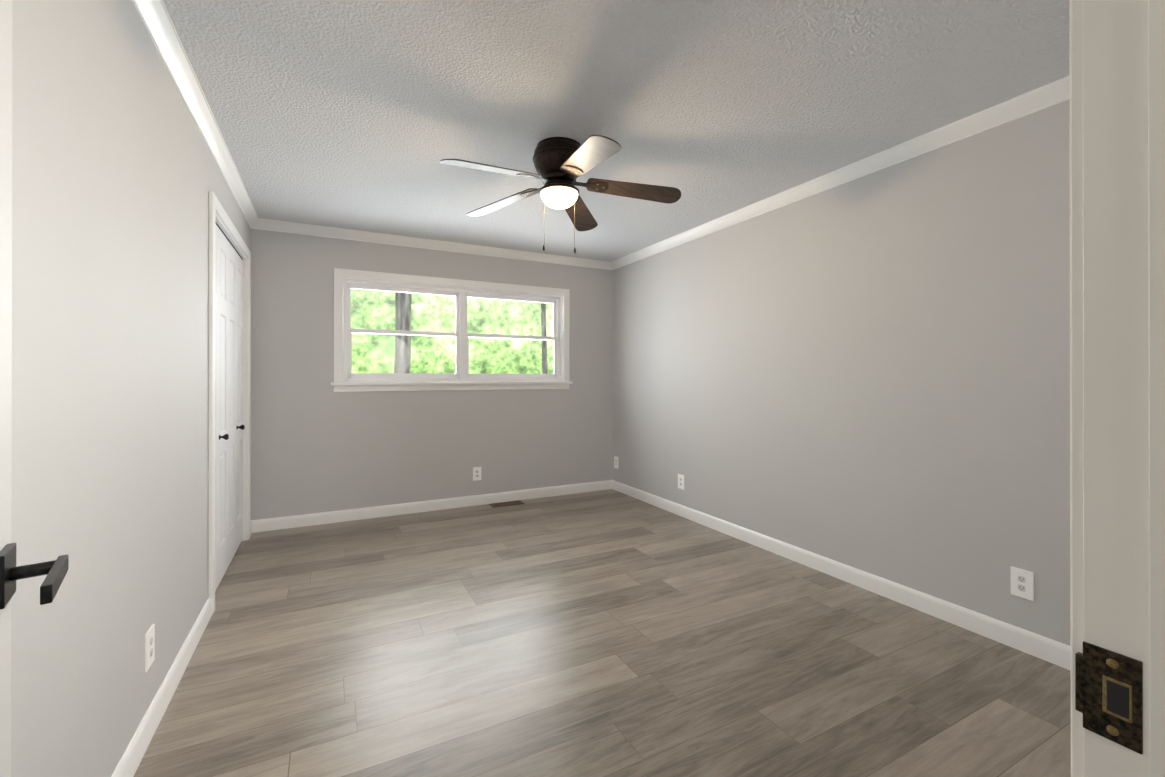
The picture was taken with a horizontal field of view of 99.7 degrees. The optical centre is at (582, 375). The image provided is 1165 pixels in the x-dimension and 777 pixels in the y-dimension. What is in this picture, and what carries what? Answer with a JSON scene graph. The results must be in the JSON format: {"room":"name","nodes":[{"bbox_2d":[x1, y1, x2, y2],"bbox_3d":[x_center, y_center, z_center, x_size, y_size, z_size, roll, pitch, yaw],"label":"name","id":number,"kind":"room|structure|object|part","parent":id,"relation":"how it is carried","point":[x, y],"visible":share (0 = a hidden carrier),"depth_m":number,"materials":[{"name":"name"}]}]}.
{"room":"empty bedroom","nodes":[
{"label":"empty bedroom","id":0,"kind":"room"},
{"bbox_2d":[11,0,249,776],"bbox_3d":[-1.590,-0.003,1.777,0.120,2.430,4.510,0,0,-27],"label":"wall","id":1,"kind":"structure","parent":0,"point":[117,176],"depth_m":1.31,"materials":[{"name":"grey paint"}]},
{"bbox_2d":[145,624,154,671],"bbox_3d":[-1.458,0.916,1.658,0.007,0.124,0.080,0,0,-27],"label":"electrical outlet","id":2,"kind":"object","parent":1,"relation":"attached to","point":[149,646],"visible":1,"depth_m":1.65,"materials":[{"name":"plastic"}]},
{"bbox_2d":[111,598,211,776],"bbox_3d":[-1.213,1.163,1.193,0.014,0.095,2.890,0,0,-27],"label":"baseboard","id":3,"kind":"structure","parent":1,"relation":"attached to","point":[139,743],"depth_m":1.73,"materials":[{"name":"white wood"}]},
{"bbox_2d":[131,0,262,229],"bbox_3d":[-1.539,-1.182,1.873,0.058,0.073,4.390,0,0,-27],"label":"crown molding","id":4,"kind":"structure","parent":1,"relation":"attached to","point":[157,22],"depth_m":2.04,"materials":[{"name":"white wood"}]},
{"bbox_2d":[215,225,217,590],"bbox_3d":[-2.018,0.176,2.658,0.030,2.045,0.301,0,0,-27],"label":"closet door leaf","id":5,"kind":"structure","parent":1,"relation":"in","point":[216,496],"depth_m":2.76,"materials":[{"name":"white wood"}]},
{"bbox_2d":[218,228,227,584],"bbox_3d":[-2.158,0.177,2.928,0.030,2.045,0.301,0,0,-27],"label":"closet door leaf","id":6,"kind":"structure","parent":1,"relation":"in","point":[222,402],"depth_m":2.92,"materials":[{"name":"white wood"}]},
{"bbox_2d":[208,191,250,614],"bbox_3d":[-2.250,0.166,3.051,0.120,2.095,1.260,0,0,-27],"label":"door frame","id":7,"kind":"structure","parent":1,"relation":"attached to","point":[225,232],"depth_m":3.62,"materials":[{"name":"white wood"}]},
{"bbox_2d":[228,241,235,565],"bbox_3d":[-2.297,0.177,3.198,0.030,2.045,0.301,0,0,-27],"label":"closet door leaf","id":8,"kind":"structure","parent":1,"relation":"in","point":[231,401],"depth_m":3.20,"materials":[{"name":"white wood"}]},
{"bbox_2d":[236,252,242,550],"bbox_3d":[-2.437,0.178,3.467,0.030,2.045,0.301,0,0,-27],"label":"closet door leaf","id":9,"kind":"structure","parent":1,"relation":"in","point":[239,399],"depth_m":3.48,"materials":[{"name":"white wood"}]},
{"bbox_2d":[250,228,611,519],"bbox_3d":[-1.162,0.001,4.628,3.500,2.430,0.160,0,0,-27],"label":"wall","id":10,"kind":"structure","parent":0,"point":[319,444],"depth_m":4.28,"materials":[{"name":"grey paint"}]},
{"bbox_2d":[250,480,610,535],"bbox_3d":[-1.125,1.169,4.532,3.240,0.095,0.040,0,0,-27],"label":"baseboard","id":11,"kind":"structure","parent":10,"relation":"attached to","point":[269,524],"depth_m":4.36,"materials":[{"name":"white wood"}]},
{"bbox_2d":[263,219,610,269],"bbox_3d":[-1.121,-1.177,4.528,3.120,0.073,0.058,0,0,-27],"label":"crown molding","id":12,"kind":"structure","parent":10,"relation":"attached to","point":[268,224],"depth_m":4.37,"materials":[{"name":"white wood"}]},
{"bbox_2d":[331,268,571,391],"bbox_3d":[-1.121,-0.378,4.610,2.204,1.024,0.180,0,0,-27],"label":"window","id":13,"kind":"structure","parent":10,"relation":"in","point":[462,292],"depth_m":4.56,"materials":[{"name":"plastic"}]},
{"bbox_3d":[-1.589,-0.380,4.419,0.955,0.816,0.065,0,0,-27],"label":"window sash","id":14,"kind":"part","parent":13,"relation":"part of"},
{"bbox_3d":[-1.589,-0.387,4.421,0.905,0.738,0.038,0,0,-27],"label":"glass","id":15,"kind":"part","parent":13,"relation":"part of","materials":[{"name":"clear glass"}]},
{"bbox_3d":[-0.697,-0.386,4.883,0.905,0.738,0.038,0,0,-27],"label":"glass","id":16,"kind":"part","parent":13,"relation":"part of","materials":[{"name":"clear glass"}]},
{"bbox_3d":[-0.696,-0.379,4.881,0.955,0.816,0.065,0,0,-27],"label":"window sash","id":17,"kind":"part","parent":13,"relation":"part of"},
{"bbox_2d":[473,467,480,480],"bbox_3d":[-0.991,0.921,4.621,0.080,0.124,0.007,0,0,-27],"label":"electrical outlet","id":18,"kind":"object","parent":10,"relation":"attached to","point":[476,473],"visible":1,"depth_m":4.62,"materials":[{"name":"plastic"}]},
{"bbox_2d":[134,489,1070,776],"bbox_3d":[-0.029,1.262,1.783,4.100,0.100,6.250,0,0,-27],"label":"floor","id":19,"kind":"structure","parent":0,"point":[606,633],"depth_m":2.05,"materials":[{"name":"brown wood"}]},
{"bbox_2d":[489,500,524,507],"bbox_3d":[-0.717,1.214,4.658,0.305,0.005,0.140,0,0,-27],"label":"floor vent","id":20,"kind":"object","parent":19,"relation":"in","point":[508,503],"visible":1,"depth_m":4.66,"materials":[{"name":"black metal"}]},
{"bbox_2d":[163,0,1069,261],"bbox_3d":[-0.029,-1.268,1.787,4.100,0.100,6.250,0,0,-27],"label":"ceiling","id":21,"kind":"structure","parent":0,"point":[365,115],"depth_m":2.12,"materials":[{"name":"white paint"}]},
{"bbox_2d":[440,135,680,252],"bbox_3d":[-0.124,-0.935,2.581,1.251,0.565,1.234,0,0,-27],"label":"ceiling fan","id":22,"kind":"object","parent":21,"relation":"hanging from","point":[562,165],"visible":1,"depth_m":2.55,"materials":[{"name":"brown wood"}]},
{"bbox_2d":[612,99,1069,645],"bbox_3d":[1.412,-0.001,3.331,0.120,2.430,4.510,0,0,-27],"label":"wall","id":23,"kind":"structure","parent":0,"point":[868,373],"depth_m":2.69,"materials":[{"name":"grey paint"}]},
{"bbox_2d":[614,456,617,468],"bbox_3d":[0.358,0.922,5.227,0.007,0.124,0.080,0,0,-27],"label":"electrical outlet","id":24,"kind":"object","parent":23,"relation":"attached to","point":[615,462],"visible":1,"depth_m":5.23,"materials":[{"name":"plastic"}]},
{"bbox_2d":[678,474,683,489],"bbox_3d":[0.854,0.921,4.268,0.007,0.124,0.080,0,0,-27],"label":"electrical outlet","id":25,"kind":"object","parent":23,"relation":"attached to","point":[680,481],"visible":1,"depth_m":4.27,"materials":[{"name":"plastic"}]},
{"bbox_2d":[611,480,1069,669],"bbox_3d":[1.325,1.167,3.351,0.014,0.095,4.390,0,0,-27],"label":"baseboard","id":26,"kind":"structure","parent":23,"relation":"attached to","point":[969,620],"depth_m":2.67,"materials":[{"name":"white wood"}]},
{"bbox_2d":[611,75,1069,269],"bbox_3d":[1.305,-1.179,3.345,0.058,0.073,4.390,0,0,-27],"label":"crown molding","id":27,"kind":"structure","parent":23,"relation":"attached to","point":[1058,91],"depth_m":2.66,"materials":[{"name":"white wood"}]},
{"bbox_2d":[1011,566,1033,600],"bbox_3d":[1.940,0.917,2.170,0.007,0.124,0.080,0,0,-27],"label":"electrical outlet","id":28,"kind":"object","parent":23,"relation":"attached to","point":[1022,583],"visible":1,"depth_m":2.17,"materials":[{"name":"plastic"}]},
{"bbox_3d":[0.920,-0.005,0.604,3.260,2.430,0.120,0,0,-27],"label":"wall","id":29,"kind":"structure","parent":0,"visible":0},
{"bbox_2d":[0,0,68,776],"bbox_3d":[-0.541,0.177,0.360,0.155,2.040,0.823,0,0,-40],"label":"entry door","id":30,"kind":"structure","parent":29,"relation":"in","point":[54,571],"depth_m":0.65,"materials":[{"name":"white wood"}]},
{"bbox_2d":[1069,0,1164,776],"bbox_3d":[0.089,0.144,0.174,0.950,2.130,0.154,0,0,-27],"label":"door frame","id":31,"kind":"structure","parent":29,"relation":"attached to","point":[1117,351],"depth_m":0.40,"materials":[{"name":"white wood"}]},
{"label":"outside","id":32,"kind":"structure","parent":0,"visible":0},
{"bbox_3d":[-1.888,1.772,7.920,23.000,0.100,6.320,0,0,-27],"label":"ground","id":33,"kind":"structure","parent":32,"visible":0},
{"bbox_2d":[394,292,411,372],"bbox_3d":[-2.712,-2.779,7.607,1.693,9.000,0.354,0,0,-27],"label":"trunk","id":34,"kind":"object","parent":33,"relation":"on","point":[401,322],"depth_m":7.47,"materials":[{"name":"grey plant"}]},
{"bbox_2d":[541,303,547,373],"bbox_3d":[-0.773,-2.775,9.994,1.728,9.000,0.286,0,0,-27],"label":"trunk","id":35,"kind":"object","parent":33,"relation":"on","point":[544,333],"depth_m":9.86,"materials":[{"name":"brown plant"}]},
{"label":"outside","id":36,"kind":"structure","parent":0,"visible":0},
{"bbox_2d":[351,289,552,373],"bbox_3d":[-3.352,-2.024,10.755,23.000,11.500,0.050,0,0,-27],"label":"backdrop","id":37,"kind":"structure","parent":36,"point":[369,350],"depth_m":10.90,"materials":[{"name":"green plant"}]}
]}

